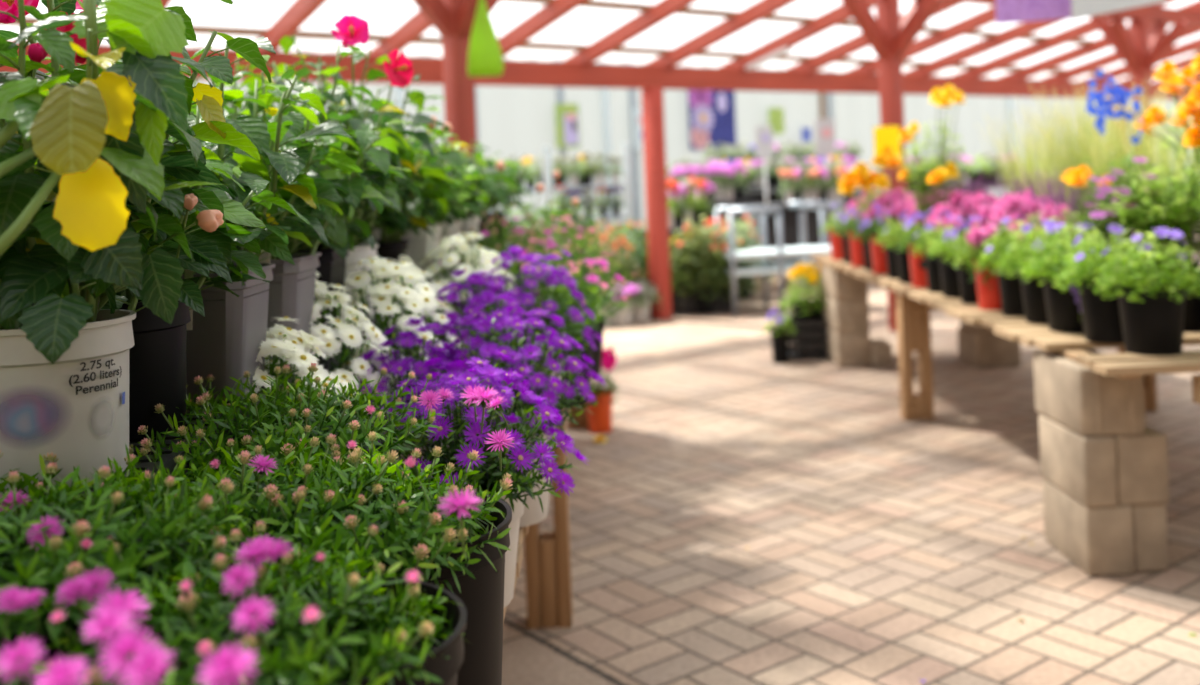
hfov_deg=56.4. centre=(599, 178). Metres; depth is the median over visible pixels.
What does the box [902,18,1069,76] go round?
rafter
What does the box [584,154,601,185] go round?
plant
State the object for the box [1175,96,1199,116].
flower
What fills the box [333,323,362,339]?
flower
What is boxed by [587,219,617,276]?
potted shrub
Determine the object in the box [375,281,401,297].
flower
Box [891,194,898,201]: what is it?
flower
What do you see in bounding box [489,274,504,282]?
flower
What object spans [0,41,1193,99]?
roof beam
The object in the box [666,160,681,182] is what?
plant
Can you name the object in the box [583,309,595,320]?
flower
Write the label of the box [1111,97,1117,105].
flower
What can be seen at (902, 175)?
flower
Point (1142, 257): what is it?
plant
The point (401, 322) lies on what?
flower
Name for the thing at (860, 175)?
flower
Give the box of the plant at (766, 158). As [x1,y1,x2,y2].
[762,158,775,185]
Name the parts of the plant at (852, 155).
pot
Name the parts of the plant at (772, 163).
pot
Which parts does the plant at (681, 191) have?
flower, pot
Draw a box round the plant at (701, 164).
[694,160,714,180]
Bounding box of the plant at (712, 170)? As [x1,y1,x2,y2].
[701,165,716,201]
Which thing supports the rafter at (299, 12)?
attached to the roof beam at (1152, 13)
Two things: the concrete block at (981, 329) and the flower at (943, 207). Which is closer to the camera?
the flower at (943, 207)
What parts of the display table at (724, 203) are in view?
panel, leg, leg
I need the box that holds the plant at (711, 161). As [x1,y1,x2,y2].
[707,160,726,184]
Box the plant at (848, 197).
[840,166,857,199]
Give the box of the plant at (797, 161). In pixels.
[790,157,807,183]
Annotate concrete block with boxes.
[815,262,868,300]
[817,292,869,333]
[823,328,870,366]
[870,338,892,366]
[957,327,1020,367]
[960,320,993,333]
[1033,349,1145,436]
[1039,415,1117,506]
[1043,479,1134,575]
[1111,426,1169,504]
[1130,503,1167,571]
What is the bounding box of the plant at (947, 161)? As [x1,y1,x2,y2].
[928,155,959,185]
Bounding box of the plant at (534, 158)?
[533,157,553,184]
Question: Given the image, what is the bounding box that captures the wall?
[0,25,1196,247]
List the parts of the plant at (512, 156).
pot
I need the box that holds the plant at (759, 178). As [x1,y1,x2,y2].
[748,160,768,186]
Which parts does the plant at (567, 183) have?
pot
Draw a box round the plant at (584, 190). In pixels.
[581,189,596,217]
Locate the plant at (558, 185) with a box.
[553,184,569,211]
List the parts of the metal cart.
cart post, cart post, handrail, handrail, cart post, cart post, handrail, cart post, handrail, cart post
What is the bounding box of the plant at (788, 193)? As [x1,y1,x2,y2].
[778,169,798,203]
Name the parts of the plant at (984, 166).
pot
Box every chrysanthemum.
[243,316,365,432]
[301,270,402,424]
[334,256,463,397]
[375,255,461,346]
[418,233,524,339]
[846,187,909,232]
[862,189,932,242]
[899,190,962,241]
[925,190,995,258]
[965,196,1086,287]
[978,189,1073,245]
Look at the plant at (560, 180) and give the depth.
11.29 m
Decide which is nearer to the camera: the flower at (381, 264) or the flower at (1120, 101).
the flower at (381, 264)
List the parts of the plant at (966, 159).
pot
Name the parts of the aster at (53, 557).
flower stem, flower stem, flower stem, flower stem, flower stem, flower stem, flower stem, flower stem, flower stem, flower stem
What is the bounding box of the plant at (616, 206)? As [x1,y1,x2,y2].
[607,188,624,216]
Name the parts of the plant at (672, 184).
pot, flower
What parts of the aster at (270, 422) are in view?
flower stem, flower stem, flower stem, flower stem, flower stem, flower stem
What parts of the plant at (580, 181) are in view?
pot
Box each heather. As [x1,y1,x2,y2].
[909,171,975,231]
[923,171,991,235]
[958,169,1038,198]
[1000,168,1080,213]
[1015,169,1115,243]
[1023,168,1122,250]
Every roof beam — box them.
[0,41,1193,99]
[944,0,1199,26]
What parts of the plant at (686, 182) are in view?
flower, pot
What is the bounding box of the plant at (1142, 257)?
[1120,257,1177,282]
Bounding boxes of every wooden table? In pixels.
[391,334,588,628]
[811,254,1199,420]
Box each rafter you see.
[161,0,171,7]
[259,0,327,52]
[366,10,432,54]
[497,0,587,56]
[562,0,698,63]
[644,0,797,66]
[717,0,875,69]
[785,1,962,72]
[843,6,995,74]
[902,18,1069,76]
[949,0,1176,78]
[997,0,1199,79]
[1039,26,1199,81]
[1079,37,1199,82]
[1116,53,1199,82]
[1151,72,1199,84]
[1181,79,1199,85]
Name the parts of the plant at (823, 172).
pot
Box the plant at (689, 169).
[680,166,697,199]
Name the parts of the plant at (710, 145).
pot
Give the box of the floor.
[502,212,1199,684]
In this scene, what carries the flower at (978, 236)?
on the chrysanthemum at (1021, 206)
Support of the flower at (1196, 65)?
on the marigold at (1191, 107)
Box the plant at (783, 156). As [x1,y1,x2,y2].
[776,154,792,185]
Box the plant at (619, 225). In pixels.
[611,223,625,247]
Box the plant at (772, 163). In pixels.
[762,158,780,185]
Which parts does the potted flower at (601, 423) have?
pot, flower, flower, flower, flower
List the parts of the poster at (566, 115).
panel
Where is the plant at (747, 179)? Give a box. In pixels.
[735,158,756,186]
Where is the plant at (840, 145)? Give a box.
[835,142,850,162]
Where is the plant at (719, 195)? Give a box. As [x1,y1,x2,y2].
[711,163,728,200]
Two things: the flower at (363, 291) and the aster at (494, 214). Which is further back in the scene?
the aster at (494, 214)
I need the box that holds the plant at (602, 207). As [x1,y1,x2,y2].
[595,184,609,216]
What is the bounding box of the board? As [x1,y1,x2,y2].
[1071,0,1165,19]
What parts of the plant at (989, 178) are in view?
pot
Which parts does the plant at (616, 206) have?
pot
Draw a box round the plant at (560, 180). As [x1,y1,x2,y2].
[552,153,567,185]
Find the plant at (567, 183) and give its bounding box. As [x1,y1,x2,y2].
[563,156,576,186]
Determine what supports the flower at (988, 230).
on the chrysanthemum at (1021, 206)
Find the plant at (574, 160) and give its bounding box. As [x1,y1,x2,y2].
[565,155,581,185]
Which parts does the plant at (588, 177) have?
pot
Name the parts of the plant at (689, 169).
flower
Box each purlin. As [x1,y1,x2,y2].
[0,16,1199,78]
[500,0,1199,52]
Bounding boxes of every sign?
[755,126,773,203]
[814,119,835,199]
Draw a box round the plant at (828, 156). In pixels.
[823,156,837,182]
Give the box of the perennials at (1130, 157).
[1081,155,1199,282]
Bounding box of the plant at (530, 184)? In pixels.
[521,157,539,188]
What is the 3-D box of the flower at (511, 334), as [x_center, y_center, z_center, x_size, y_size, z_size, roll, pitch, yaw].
[-0.154,0.264,1.881,0.036,0.010,0.036,-18,15,-5]
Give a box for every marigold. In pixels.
[837,146,906,230]
[895,85,978,251]
[1060,165,1135,278]
[1133,54,1199,232]
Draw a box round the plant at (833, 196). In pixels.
[824,161,839,200]
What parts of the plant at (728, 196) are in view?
pot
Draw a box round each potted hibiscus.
[0,0,271,494]
[5,57,77,168]
[33,0,309,440]
[37,36,363,402]
[43,63,176,204]
[171,71,409,366]
[180,58,251,249]
[224,43,412,326]
[237,15,445,320]
[303,87,578,256]
[332,89,461,302]
[373,118,484,283]
[408,142,497,278]
[464,148,517,250]
[477,164,537,251]
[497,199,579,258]
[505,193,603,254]
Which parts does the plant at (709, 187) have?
pot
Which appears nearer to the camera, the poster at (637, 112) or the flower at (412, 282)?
the flower at (412, 282)
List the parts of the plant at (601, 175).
pot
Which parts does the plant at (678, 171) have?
flower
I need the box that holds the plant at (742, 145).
[733,140,754,163]
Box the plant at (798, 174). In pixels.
[787,168,807,200]
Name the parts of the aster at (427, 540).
flower stem, flower stem, flower stem, flower stem, flower stem, flower stem, flower stem, flower stem, flower stem, flower stem, flower stem, flower stem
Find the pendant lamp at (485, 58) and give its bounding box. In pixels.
[467,0,503,76]
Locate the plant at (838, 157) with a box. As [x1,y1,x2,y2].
[827,155,845,181]
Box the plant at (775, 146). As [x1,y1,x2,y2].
[771,144,782,159]
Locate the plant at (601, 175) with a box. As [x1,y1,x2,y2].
[593,153,609,184]
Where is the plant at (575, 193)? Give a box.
[566,190,583,217]
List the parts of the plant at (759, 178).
pot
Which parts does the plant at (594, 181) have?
pot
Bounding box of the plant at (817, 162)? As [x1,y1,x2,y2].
[805,158,821,183]
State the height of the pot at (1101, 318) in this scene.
0.180 m
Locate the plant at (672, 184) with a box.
[667,179,680,228]
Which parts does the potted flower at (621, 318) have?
pot, flower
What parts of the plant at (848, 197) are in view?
pot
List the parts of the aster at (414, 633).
flower stem, flower stem, flower stem, flower stem, flower stem, flower stem, flower stem, flower stem, flower stem, flower stem, flower stem, flower stem, flower stem, flower stem, flower stem, flower stem, flower stem, flower stem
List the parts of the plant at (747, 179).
pot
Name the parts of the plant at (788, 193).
pot, flower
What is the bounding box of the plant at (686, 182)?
[679,179,696,227]
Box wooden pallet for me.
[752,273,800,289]
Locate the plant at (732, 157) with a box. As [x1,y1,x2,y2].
[719,144,742,161]
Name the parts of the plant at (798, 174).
pot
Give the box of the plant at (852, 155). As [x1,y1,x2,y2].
[842,140,863,161]
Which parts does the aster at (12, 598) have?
flower stem, flower stem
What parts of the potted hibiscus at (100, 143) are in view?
printed panel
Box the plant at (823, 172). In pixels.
[816,166,832,201]
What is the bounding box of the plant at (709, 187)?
[696,180,715,225]
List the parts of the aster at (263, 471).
flower stem, flower stem, flower stem, flower stem, flower stem, flower stem, flower stem, flower stem, flower stem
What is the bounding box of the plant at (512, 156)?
[509,155,527,183]
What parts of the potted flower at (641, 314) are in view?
pot, flower, flower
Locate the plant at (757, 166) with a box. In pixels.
[748,161,764,186]
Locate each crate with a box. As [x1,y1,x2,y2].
[671,280,710,298]
[672,294,730,314]
[777,316,828,360]
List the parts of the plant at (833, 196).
pot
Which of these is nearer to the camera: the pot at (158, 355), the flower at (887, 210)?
the pot at (158, 355)
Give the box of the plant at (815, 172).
[806,167,824,200]
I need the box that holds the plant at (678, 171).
[669,166,685,201]
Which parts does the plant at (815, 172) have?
pot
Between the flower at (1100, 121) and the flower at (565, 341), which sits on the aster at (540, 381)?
the flower at (565, 341)
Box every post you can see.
[412,0,499,300]
[641,88,671,319]
[841,0,943,331]
[1089,16,1190,236]
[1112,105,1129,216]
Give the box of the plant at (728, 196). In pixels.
[720,163,736,200]
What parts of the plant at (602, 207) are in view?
pot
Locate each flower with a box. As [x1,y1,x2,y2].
[0,0,39,23]
[0,489,28,511]
[0,583,31,613]
[0,634,47,683]
[15,587,46,609]
[25,515,64,549]
[31,652,93,684]
[45,11,98,63]
[50,608,66,622]
[55,575,92,609]
[75,566,114,604]
[76,0,97,12]
[79,537,94,549]
[80,602,137,647]
[86,586,151,629]
[94,623,161,684]
[121,644,175,684]
[178,579,193,591]
[194,639,259,684]
[197,642,211,654]
[210,459,219,468]
[221,560,258,599]
[229,592,275,638]
[232,537,276,568]
[248,533,275,550]
[249,455,278,475]
[253,366,261,374]
[253,370,274,388]
[256,348,267,362]
[257,538,293,563]
[259,339,287,355]
[266,331,289,341]
[268,326,288,339]
[268,338,301,355]
[271,317,298,323]
[276,324,300,337]
[279,336,306,351]
[284,330,310,351]
[284,347,318,373]
[293,365,327,384]
[297,329,325,348]
[301,605,321,621]
[306,374,341,396]
[307,345,326,357]
[308,331,317,353]
[309,323,337,341]
[310,304,321,326]
[315,279,328,295]
[315,292,327,300]
[315,551,325,560]
[316,298,340,310]
[316,337,341,357]
[325,313,345,329]
[328,284,345,291]
[328,290,351,303]
[328,296,348,308]
[328,372,346,389]
[331,15,368,48]
[332,369,357,384]
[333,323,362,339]
[334,370,359,390]
[337,327,363,349]
[337,358,353,369]
[337,380,352,397]
[340,314,364,332]
[341,309,358,321]
[343,304,363,315]
[343,311,363,330]
[344,270,371,289]
[346,440,356,448]
[349,296,361,307]
[349,356,372,378]
[350,287,369,300]
[354,312,373,326]
[356,302,374,314]
[356,347,369,364]
[357,380,374,393]
[360,260,384,267]
[360,321,383,339]
[360,349,372,360]
[362,256,379,260]
[363,326,385,349]
[363,341,382,352]
[364,371,391,395]
[365,258,386,268]
[365,285,388,297]
[365,346,377,359]
[365,405,375,413]
[366,275,379,281]
[367,384,387,401]
[369,294,392,308]
[370,262,395,278]
[371,343,392,351]
[371,352,390,374]
[373,353,391,362]
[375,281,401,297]
[375,304,402,316]
[376,339,392,346]
[376,375,389,392]
[378,358,400,375]
[382,325,395,334]
[383,49,412,87]
[383,263,408,275]
[388,349,401,357]
[389,360,408,376]
[391,269,414,281]
[391,337,412,347]
[392,279,412,287]
[393,262,413,265]
[395,314,412,331]
[395,377,419,394]
[396,286,418,302]
[396,288,416,298]
[396,331,413,338]
[397,332,414,337]
[397,402,420,422]
[398,337,416,348]
[398,356,414,370]
[399,255,413,265]
[399,403,423,421]
[401,386,427,400]
[403,298,423,314]
[403,317,425,327]
[404,264,422,274]
[404,455,415,466]
[404,568,421,582]
[405,273,425,281]
[406,315,425,333]
[406,379,422,401]
[407,458,431,475]
[411,281,426,291]
[411,308,428,317]
[411,360,430,377]
[412,329,436,350]
[412,337,424,346]
[413,270,433,276]
[413,290,437,311]
[413,324,431,332]
[414,281,436,297]
[414,379,440,392]
[418,389,443,410]
[419,371,443,381]
[419,403,446,421]
[420,281,436,291]
[421,338,440,348]
[422,356,442,369]
[424,345,446,363]
[425,248,440,256]
[425,322,443,331]
[425,363,453,370]
[425,416,452,440]
[427,265,442,273]
[427,379,446,390]
[430,346,447,353]
[431,311,450,326]
[432,329,445,333]
[433,250,448,258]
[433,285,447,294]
[435,279,451,287]
[435,385,463,407]
[436,386,453,399]
[436,489,484,518]
[437,285,449,295]
[437,300,448,311]
[437,357,452,371]
[437,369,463,382]
[438,236,452,250]
[438,324,455,335]
[439,341,456,348]
[439,471,464,484]
[440,253,460,267]
[440,360,455,370]
[441,374,461,388]
[443,292,460,302]
[443,310,460,328]
[444,316,459,328]
[445,332,463,348]
[445,345,460,353]
[446,281,464,292]
[446,328,464,339]
[447,358,469,371]
[447,361,464,370]
[449,236,465,244]
[450,249,466,257]
[451,269,466,280]
[453,347,472,359]
[453,442,485,470]
[454,243,471,248]
[454,330,469,343]
[455,371,480,388]
[456,247,471,251]
[456,263,473,275]
[456,314,473,328]
[458,290,471,300]
[459,384,481,405]
[461,379,485,390]
[462,305,476,315]
[462,334,477,351]
[462,419,491,446]
[463,405,489,425]
[465,257,479,265]
[465,271,482,286]
[466,233,483,239]
[466,295,483,306]
[466,366,479,372]
[467,247,481,259]
[467,287,479,296]
[467,335,485,348]
[467,356,490,369]
[468,311,483,321]
[469,386,503,406]
[470,319,491,329]
[471,315,489,329]
[472,302,488,314]
[473,267,489,276]
[474,318,494,333]
[475,364,504,382]
[478,250,494,258]
[478,289,496,300]
[478,292,496,303]
[478,341,499,358]
[479,255,493,268]
[479,374,495,387]
[480,365,505,378]
[481,282,493,288]
[484,377,505,388]
[484,393,504,409]
[485,428,514,450]
[486,271,496,281]
[487,281,504,288]
[488,250,500,260]
[488,280,502,290]
[488,347,510,364]
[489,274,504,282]
[489,309,508,318]
[491,315,510,332]
[491,388,512,410]
[492,384,514,400]
[493,345,515,360]
[496,294,511,299]
[497,367,520,379]
[498,332,518,342]
[499,252,512,263]
[499,375,518,391]
[499,415,522,422]
[501,289,515,299]
[501,291,513,299]
[501,297,517,303]
[503,312,519,326]
[503,366,525,381]
[504,300,520,308]
[504,305,525,315]
[505,350,523,364]
[505,429,524,451]
[507,445,533,470]
[508,246,521,252]
[508,376,531,386]
[509,318,527,330]
[510,250,524,256]
[512,286,523,298]
[512,362,533,376]
[515,380,534,400]
[517,254,528,261]
[517,309,537,317]
[519,292,532,299]
[519,342,542,360]
[519,384,536,403]
[521,294,535,306]
[522,264,536,274]
[522,394,549,405]
[524,255,538,263]
[524,278,538,287]
[525,316,544,329]
[526,409,543,428]
[527,372,548,390]
[529,253,543,262]
[529,308,548,318]
[530,395,545,407]
[530,440,555,465]
[532,270,544,279]
[532,419,550,433]
[535,334,546,342]
[535,403,557,423]
[536,458,562,482]
[539,388,558,406]
[540,264,556,273]
[542,255,553,262]
[542,273,559,286]
[542,299,558,312]
[543,327,556,336]
[543,413,562,425]
[544,338,559,350]
[545,242,558,249]
[545,333,558,346]
[546,326,558,334]
[546,348,564,362]
[546,357,561,375]
[546,425,560,440]
[547,253,561,260]
[547,375,563,394]
[548,313,564,322]
[548,405,562,418]
[549,335,571,350]
[550,315,564,328]
[550,432,575,454]
[551,269,564,279]
[555,470,574,495]
[557,265,570,277]
[558,431,573,441]
[559,379,576,398]
[561,332,574,346]
[562,364,578,373]
[563,277,575,285]
[564,275,577,283]
[565,355,583,374]
[568,306,581,315]
[568,339,583,349]
[570,309,584,324]
[572,448,587,463]
[573,291,583,300]
[574,374,589,395]
[577,385,595,402]
[578,352,593,364]
[578,359,587,368]
[579,300,586,308]
[582,330,593,344]
[583,258,595,264]
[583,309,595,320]
[585,326,592,333]
[586,274,599,283]
[586,339,597,349]
[587,347,620,433]
[587,369,600,381]
[593,285,625,325]
[593,332,603,341]
[594,258,609,267]
[594,372,605,387]
[602,282,646,324]
[611,243,617,249]
[612,274,624,282]
[622,279,663,321]
[790,272,798,278]
[796,263,803,273]
[798,264,809,275]
[807,263,815,272]
[807,274,817,283]
[812,264,819,273]
[837,181,852,194]
[838,171,856,189]
[853,161,870,177]
[854,171,865,184]
[857,176,873,191]
[867,170,879,183]
[871,151,888,166]
[871,208,878,215]
[873,174,889,188]
[878,205,886,212]
[882,146,895,159]
[883,196,891,204]
[885,206,894,215]
[887,153,902,167]
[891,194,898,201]
[894,204,902,212]
[894,209,901,217]
[897,128,914,142]
[898,168,911,179]
[902,197,911,205]
[906,122,919,133]
[906,193,914,201]
[906,216,915,220]
[906,220,914,224]
[908,208,916,215]
[914,216,921,224]
[917,213,925,218]
[926,223,934,229]
[927,171,940,183]
[929,87,943,103]
[929,217,941,230]
[935,167,950,180]
[936,93,952,106]
[937,207,943,216]
[940,203,952,215]
[941,217,952,230]
[942,85,958,99]
[943,162,958,178]
[944,232,949,239]
[947,208,953,216]
[951,91,965,103]
[951,196,960,206]
[951,213,961,221]
[951,228,958,235]
[952,190,962,197]
[953,208,963,215]
[953,218,963,227]
[959,201,972,212]
[961,204,972,215]
[963,192,972,197]
[970,219,984,229]
[970,228,984,243]
[970,238,979,249]
[972,203,983,215]
[972,230,986,243]
[973,195,984,203]
[978,210,987,221]
[980,196,988,205]
[982,210,989,223]
[982,223,998,238]
[984,206,995,213]
[985,245,992,251]
[988,214,997,225]
[993,208,1009,223]
[994,198,1003,206]
[997,202,1005,208]
[1001,218,1010,222]
[1002,203,1012,212]
[1005,193,1017,198]
[1007,198,1022,212]
[1008,221,1016,234]
[1009,200,1021,213]
[1013,198,1025,209]
[1013,213,1027,221]
[1014,219,1027,233]
[1020,204,1029,216]
[1021,224,1030,231]
[1025,198,1031,204]
[1025,203,1038,214]
[1026,214,1036,223]
[1029,200,1041,211]
[1038,208,1055,221]
[1042,203,1055,211]
[1042,220,1052,225]
[1045,223,1056,228]
[1046,227,1057,232]
[1053,209,1062,220]
[1053,223,1064,227]
[1057,205,1068,216]
[1057,216,1067,226]
[1060,168,1075,181]
[1065,169,1086,186]
[1070,280,1078,294]
[1074,252,1083,260]
[1075,224,1087,229]
[1075,295,1080,305]
[1078,165,1093,178]
[1085,202,1098,206]
[1086,98,1092,105]
[1088,79,1096,87]
[1088,90,1092,98]
[1090,107,1097,115]
[1090,177,1104,181]
[1090,211,1106,217]
[1094,193,1105,198]
[1095,69,1104,77]
[1095,92,1103,99]
[1095,174,1112,186]
[1095,186,1112,192]
[1096,117,1104,125]
[1098,99,1105,106]
[1098,109,1104,115]
[1098,126,1104,133]
[1103,175,1116,179]
[1104,99,1112,107]
[1104,107,1112,114]
[1104,209,1116,214]
[1106,87,1115,94]
[1107,76,1113,83]
[1107,224,1122,233]
[1110,197,1121,202]
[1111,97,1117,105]
[1111,169,1124,173]
[1112,85,1120,93]
[1114,111,1118,119]
[1114,189,1129,193]
[1117,109,1125,116]
[1118,98,1126,104]
[1121,89,1127,97]
[1124,112,1133,120]
[1127,90,1132,98]
[1131,136,1140,143]
[1131,234,1141,240]
[1132,157,1147,161]
[1133,86,1142,94]
[1133,114,1154,133]
[1134,105,1140,112]
[1139,244,1151,252]
[1140,173,1157,178]
[1146,105,1168,124]
[1152,61,1177,81]
[1152,229,1163,237]
[1154,227,1168,236]
[1159,74,1184,94]
[1167,231,1178,237]
[1168,112,1190,127]
[1169,230,1183,237]
[1173,66,1196,85]
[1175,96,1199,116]
[1178,252,1186,260]
[1182,126,1199,147]
[1186,83,1199,101]
[1190,110,1199,125]
[1191,54,1199,72]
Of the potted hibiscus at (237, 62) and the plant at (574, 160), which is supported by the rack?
the plant at (574, 160)
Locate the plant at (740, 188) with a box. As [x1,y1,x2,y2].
[732,159,748,199]
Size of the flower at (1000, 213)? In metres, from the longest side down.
0.066 x 0.065 x 0.043 m
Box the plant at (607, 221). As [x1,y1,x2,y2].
[596,220,609,251]
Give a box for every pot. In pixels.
[0,309,135,494]
[120,299,190,440]
[181,263,274,402]
[181,576,466,684]
[232,252,320,366]
[293,244,349,326]
[344,244,377,320]
[362,239,408,302]
[373,224,442,283]
[382,489,511,684]
[429,219,461,278]
[452,215,480,256]
[478,216,489,250]
[478,421,556,526]
[486,212,505,251]
[493,467,523,606]
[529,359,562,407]
[555,314,605,373]
[559,334,595,407]
[679,275,701,290]
[686,288,716,313]
[716,286,731,309]
[737,276,751,299]
[770,326,788,363]
[792,299,822,354]
[828,227,851,259]
[841,234,850,262]
[847,230,867,266]
[862,239,872,270]
[869,235,895,273]
[885,243,905,278]
[894,246,911,282]
[906,243,935,287]
[923,252,949,292]
[937,256,971,297]
[955,259,978,303]
[972,260,1010,309]
[995,266,1024,315]
[1018,272,1047,323]
[1040,275,1096,332]
[1077,279,1135,343]
[1114,284,1187,355]
[1144,267,1199,331]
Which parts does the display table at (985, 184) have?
panel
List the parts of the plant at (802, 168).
pot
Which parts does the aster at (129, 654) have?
flower stem, flower stem, flower stem, flower stem, flower stem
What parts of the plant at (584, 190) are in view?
pot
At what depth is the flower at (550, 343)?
1.89 m
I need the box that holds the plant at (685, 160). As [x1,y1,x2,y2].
[679,157,699,179]
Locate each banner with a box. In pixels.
[687,90,736,149]
[996,0,1070,23]
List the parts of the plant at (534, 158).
pot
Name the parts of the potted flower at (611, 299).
pot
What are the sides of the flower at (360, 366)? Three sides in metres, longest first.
0.044 x 0.043 x 0.009 m
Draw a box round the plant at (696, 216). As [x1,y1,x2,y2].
[687,176,707,226]
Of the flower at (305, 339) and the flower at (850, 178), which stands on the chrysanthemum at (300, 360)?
the flower at (305, 339)
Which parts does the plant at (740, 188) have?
pot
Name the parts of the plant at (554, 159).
pot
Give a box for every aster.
[0,444,257,684]
[0,583,75,684]
[0,586,321,684]
[43,489,484,684]
[45,423,422,599]
[129,363,503,484]
[209,389,514,684]
[355,317,487,472]
[366,347,587,606]
[403,267,552,388]
[406,294,605,526]
[439,228,547,308]
[463,246,603,407]
[467,213,556,307]
[488,213,542,268]
[492,251,630,407]
[500,216,607,273]
[511,227,634,373]
[514,216,618,307]
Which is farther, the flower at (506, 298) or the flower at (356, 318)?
the flower at (506, 298)
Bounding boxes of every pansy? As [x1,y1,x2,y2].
[764,309,796,363]
[779,263,825,354]
[821,204,856,259]
[832,204,866,262]
[840,208,875,266]
[852,202,890,270]
[859,206,905,273]
[874,207,919,278]
[882,207,928,282]
[896,212,947,287]
[912,208,961,292]
[925,216,982,297]
[942,216,994,303]
[952,219,1025,309]
[974,217,1048,315]
[998,220,1089,323]
[1020,221,1118,332]
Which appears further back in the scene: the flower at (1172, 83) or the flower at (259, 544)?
the flower at (1172, 83)
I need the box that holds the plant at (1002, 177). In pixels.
[990,155,1019,182]
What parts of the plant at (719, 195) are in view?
pot, flower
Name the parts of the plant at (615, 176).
pot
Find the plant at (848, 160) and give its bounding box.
[841,154,856,167]
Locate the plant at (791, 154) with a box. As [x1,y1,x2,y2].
[776,140,797,164]
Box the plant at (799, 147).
[789,143,808,158]
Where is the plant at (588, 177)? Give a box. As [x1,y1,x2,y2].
[580,151,595,185]
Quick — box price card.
[873,126,900,193]
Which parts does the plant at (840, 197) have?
pot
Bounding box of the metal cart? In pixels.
[715,200,845,316]
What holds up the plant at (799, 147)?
on the display table at (869, 164)
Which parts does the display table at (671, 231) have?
leg, panel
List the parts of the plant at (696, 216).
pot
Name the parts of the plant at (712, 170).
pot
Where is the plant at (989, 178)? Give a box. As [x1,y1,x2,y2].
[973,153,1008,182]
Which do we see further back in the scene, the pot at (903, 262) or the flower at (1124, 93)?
the pot at (903, 262)
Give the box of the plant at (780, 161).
[772,159,788,184]
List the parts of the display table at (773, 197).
panel, leg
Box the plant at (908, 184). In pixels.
[906,155,925,188]
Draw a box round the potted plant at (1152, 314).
[1093,227,1199,355]
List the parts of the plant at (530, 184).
pot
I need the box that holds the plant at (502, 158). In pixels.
[495,158,512,187]
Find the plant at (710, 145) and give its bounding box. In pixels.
[703,143,725,163]
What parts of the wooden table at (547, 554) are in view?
leg, leg, leg, leg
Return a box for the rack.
[542,143,635,269]
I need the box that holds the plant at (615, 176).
[606,154,623,184]
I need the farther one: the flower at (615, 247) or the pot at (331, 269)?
the flower at (615, 247)
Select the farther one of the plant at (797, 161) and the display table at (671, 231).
the plant at (797, 161)
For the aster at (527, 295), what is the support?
on the wooden table at (547, 554)
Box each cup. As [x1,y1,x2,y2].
[183,589,188,598]
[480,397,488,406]
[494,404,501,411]
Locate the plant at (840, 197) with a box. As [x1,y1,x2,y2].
[833,166,846,200]
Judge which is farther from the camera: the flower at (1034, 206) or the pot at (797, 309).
the pot at (797, 309)
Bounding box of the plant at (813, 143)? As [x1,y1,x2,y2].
[803,142,822,163]
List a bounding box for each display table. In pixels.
[491,188,609,246]
[633,226,729,307]
[667,183,862,248]
[669,200,758,267]
[714,162,873,218]
[756,200,857,288]
[845,182,1027,228]
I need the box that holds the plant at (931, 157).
[918,157,943,185]
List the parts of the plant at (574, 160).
pot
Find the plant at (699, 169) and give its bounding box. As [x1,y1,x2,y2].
[692,166,708,201]
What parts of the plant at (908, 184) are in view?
pot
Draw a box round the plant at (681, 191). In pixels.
[668,183,688,227]
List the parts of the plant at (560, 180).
pot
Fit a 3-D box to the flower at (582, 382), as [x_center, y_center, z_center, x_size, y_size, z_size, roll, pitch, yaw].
[-0.029,0.339,1.854,0.038,0.039,0.011,15,-49,-41]
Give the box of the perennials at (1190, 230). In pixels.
[1090,157,1199,331]
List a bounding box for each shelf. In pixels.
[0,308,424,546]
[551,184,624,189]
[568,215,626,221]
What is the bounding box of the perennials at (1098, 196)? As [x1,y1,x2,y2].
[1007,177,1130,271]
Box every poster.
[555,104,579,147]
[632,108,643,149]
[768,108,783,133]
[801,128,811,141]
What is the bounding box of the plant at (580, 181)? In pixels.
[572,154,588,185]
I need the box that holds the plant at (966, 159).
[943,155,977,184]
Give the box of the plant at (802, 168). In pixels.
[798,166,814,200]
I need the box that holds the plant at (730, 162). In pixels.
[722,160,740,187]
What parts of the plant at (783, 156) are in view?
pot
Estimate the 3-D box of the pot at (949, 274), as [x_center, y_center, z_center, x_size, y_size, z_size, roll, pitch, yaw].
[1.508,0.413,4.740,0.150,0.170,0.150,-2,0,17]
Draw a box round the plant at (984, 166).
[962,154,993,183]
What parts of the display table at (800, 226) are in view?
leg, panel, leg, leg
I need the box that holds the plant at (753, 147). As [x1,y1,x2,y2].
[747,144,763,160]
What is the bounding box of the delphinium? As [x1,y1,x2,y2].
[1066,69,1152,256]
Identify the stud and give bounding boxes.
[394,52,403,136]
[475,85,478,150]
[555,50,567,209]
[600,55,613,243]
[627,54,640,241]
[818,67,825,118]
[826,64,837,225]
[1007,71,1015,191]
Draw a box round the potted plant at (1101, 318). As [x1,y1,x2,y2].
[1053,224,1157,343]
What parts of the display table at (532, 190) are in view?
leg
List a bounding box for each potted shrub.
[581,220,643,300]
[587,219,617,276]
[606,219,672,296]
[669,227,723,290]
[670,215,741,313]
[683,217,760,309]
[713,215,775,299]
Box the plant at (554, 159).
[552,156,564,186]
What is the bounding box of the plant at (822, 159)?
[815,156,834,181]
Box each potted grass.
[974,105,1089,201]
[1016,75,1155,246]
[1032,78,1174,251]
[1077,84,1199,265]

